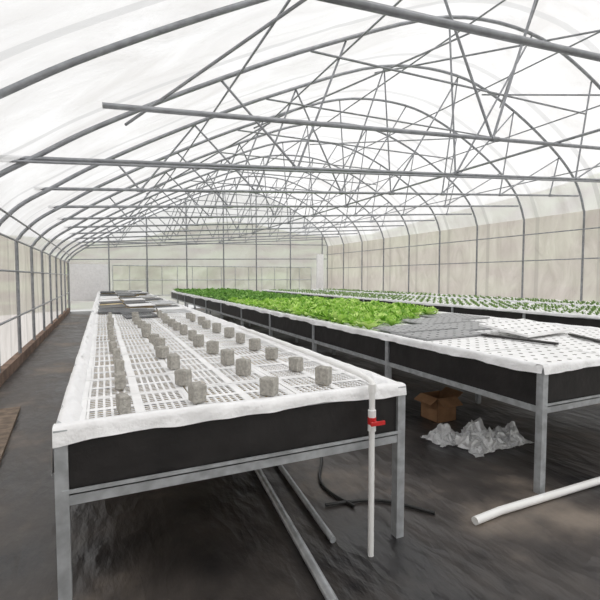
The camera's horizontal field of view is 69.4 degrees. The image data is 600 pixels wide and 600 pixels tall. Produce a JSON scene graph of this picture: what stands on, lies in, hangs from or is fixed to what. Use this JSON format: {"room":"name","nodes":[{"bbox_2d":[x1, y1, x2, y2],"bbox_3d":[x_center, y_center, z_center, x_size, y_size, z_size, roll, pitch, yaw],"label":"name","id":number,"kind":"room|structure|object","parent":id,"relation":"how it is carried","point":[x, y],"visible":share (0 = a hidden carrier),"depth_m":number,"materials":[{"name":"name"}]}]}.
{"room":"greenhouse","nodes":[
{"label":"greenhouse","id":0,"kind":"room"},
{"bbox_2d":[0,235,66,365],"bbox_3d":[-5.326,0.006,8.079,0.031,2.330,25.900,-1,3,-24],"label":"wall","id":1,"kind":"structure","parent":0,"point":[8,306],"depth_m":8.93,"materials":[{"name":"beige plastic"}]},
{"bbox_2d":[0,308,69,386],"bbox_3d":[-5.275,1.079,8.160,0.110,0.180,25.900,-1,3,-24],"label":"trim","id":2,"kind":"structure","parent":1,"relation":"attached to","point":[9,367],"depth_m":8.61,"materials":[{"name":"brown wood"}]},
{"bbox_2d":[69,192,326,311],"bbox_3d":[-4.547,-2.682,22.588,13.450,6.160,0.001,-1,3,-24],"label":"wall","id":3,"kind":"structure","parent":0,"point":[277,255],"depth_m":22.58,"materials":[{"name":"white plastic"}]},
{"bbox_2d":[112,265,311,295],"bbox_3d":[-4.120,-1.036,22.804,10.566,1.488,0.044,-1,3,-24],"label":"bars","id":4,"kind":"object","parent":3,"relation":"attached to","point":[221,279],"visible":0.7,"depth_m":22.78,"materials":[{"name":"metal"}]},
{"bbox_2d":[0,0,599,260],"bbox_3d":[0.838,-3.230,10.721,13.565,3.917,25.900,-1,3,-24],"label":"ceiling","id":5,"kind":"structure","parent":0,"point":[36,36],"depth_m":7.93,"materials":[{"name":"white plastic"}]},
{"bbox_2d":[0,308,599,599],"bbox_3d":[0.819,1.018,10.993,13.650,0.001,26.000,-1,3,-24],"label":"floor","id":6,"kind":"structure","parent":0,"point":[222,537],"depth_m":2.81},
{"bbox_2d":[0,407,20,462],"bbox_3d":[-3.082,1.355,4.333,0.320,0.035,1.900,-2,3,-28],"label":"wooden plank","id":7,"kind":"object","parent":6,"relation":"on","point":[8,416],"visible":1,"depth_m":4.60,"materials":[{"name":"brown wood"}]},
{"bbox_2d":[52,290,406,599],"bbox_3d":[-4.121,0.504,10.811,1.926,1.046,18.870,-1,3,-24],"label":"bench","id":8,"kind":"object","parent":6,"relation":"on","point":[160,392],"visible":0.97,"depth_m":2.43,"materials":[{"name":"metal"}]},
{"bbox_2d":[254,465,337,599],"bbox_3d":[-0.270,1.381,3.609,0.245,0.051,3.180,-1,3,-19],"label":"pipes","id":9,"kind":"object","parent":6,"relation":"on","point":[321,581],"visible":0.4,"depth_m":2.69,"materials":[{"name":"metal"}]},
{"bbox_2d":[0,0,599,372],"bbox_3d":[0.840,-2.055,10.784,13.470,6.160,25.900,-1,3,-24],"label":"steel frame","id":10,"kind":"object","parent":6,"relation":"on","point":[84,282],"visible":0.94,"depth_m":8.46,"materials":[{"name":"grey metal"}]},
{"bbox_2d":[238,326,384,556],"bbox_3d":[-0.131,0.880,3.880,0.109,1.032,3.167,-1,3,-21],"label":"pipe","id":11,"kind":"object","parent":6,"relation":"on","point":[372,423],"visible":1,"depth_m":2.46,"materials":[{"name":"white plastic"}]},
{"bbox_2d":[318,457,434,514],"bbox_3d":[0.050,1.372,4.054,0.632,0.024,2.808,-1,3,-24],"label":"irrigation hose","id":12,"kind":"object","parent":6,"relation":"on","point":[342,501],"visible":0.66,"depth_m":3.06,"materials":[{"name":"rubber"}]},
{"bbox_2d":[171,287,599,493],"bbox_3d":[-0.853,0.384,12.296,2.881,1.130,18.872,-1,3,-24],"label":"bench","id":13,"kind":"object","parent":6,"relation":"on","point":[542,368],"visible":1,"depth_m":4.74,"materials":[{"name":"metal"}]},
{"bbox_2d":[263,289,599,327],"bbox_3d":[2.984,0.345,13.989,2.292,1.027,18.966,-1,3,-24],"label":"bench","id":14,"kind":"object","parent":6,"relation":"on","point":[571,314],"visible":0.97,"depth_m":9.68,"materials":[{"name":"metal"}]},
{"bbox_2d":[414,387,462,422],"bbox_3d":[1.589,1.191,4.866,0.470,0.306,0.370,-1,3,-24],"label":"cardboard box","id":15,"kind":"object","parent":6,"relation":"on","point":[436,406],"visible":1,"depth_m":4.81,"materials":[{"name":"brown cardboard"}]},
{"bbox_2d":[311,288,599,306],"bbox_3d":[5.167,0.292,14.983,1.492,1.028,18.965,-1,3,-24],"label":"bench","id":16,"kind":"object","parent":6,"relation":"on","point":[510,299],"visible":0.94,"depth_m":13.28,"materials":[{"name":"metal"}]},
{"bbox_2d":[421,418,533,457],"bbox_3d":[1.733,1.248,4.237,0.927,0.247,0.648,-1,3,-24],"label":"plastic bags","id":17,"kind":"object","parent":6,"relation":"on","point":[474,437],"visible":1,"depth_m":4.09},
{"bbox_2d":[471,476,599,524],"bbox_3d":[2.419,1.392,3.390,2.852,0.054,0.074,-1,3,-24],"label":"drain pipe","id":18,"kind":"object","parent":6,"relation":"on","point":[493,513],"visible":1,"depth_m":3.02,"materials":[{"name":"white plastic"}]},
{"bbox_2d":[328,209,599,301],"bbox_3d":[7.006,-0.836,13.663,0.033,3.420,25.900,-1,3,-24],"label":"wall","id":19,"kind":"structure","parent":0,"point":[551,279],"depth_m":14.76,"materials":[{"name":"beige plastic"}]},
{"label":"outside","id":20,"kind":"structure","parent":0,"visible":0},
{"bbox_2d":[66,242,325,307],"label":"window","id":21,"kind":"structure","parent":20,"point":[158,276],"depth_m":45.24,"materials":[{"name":"white plastic"}]}
]}

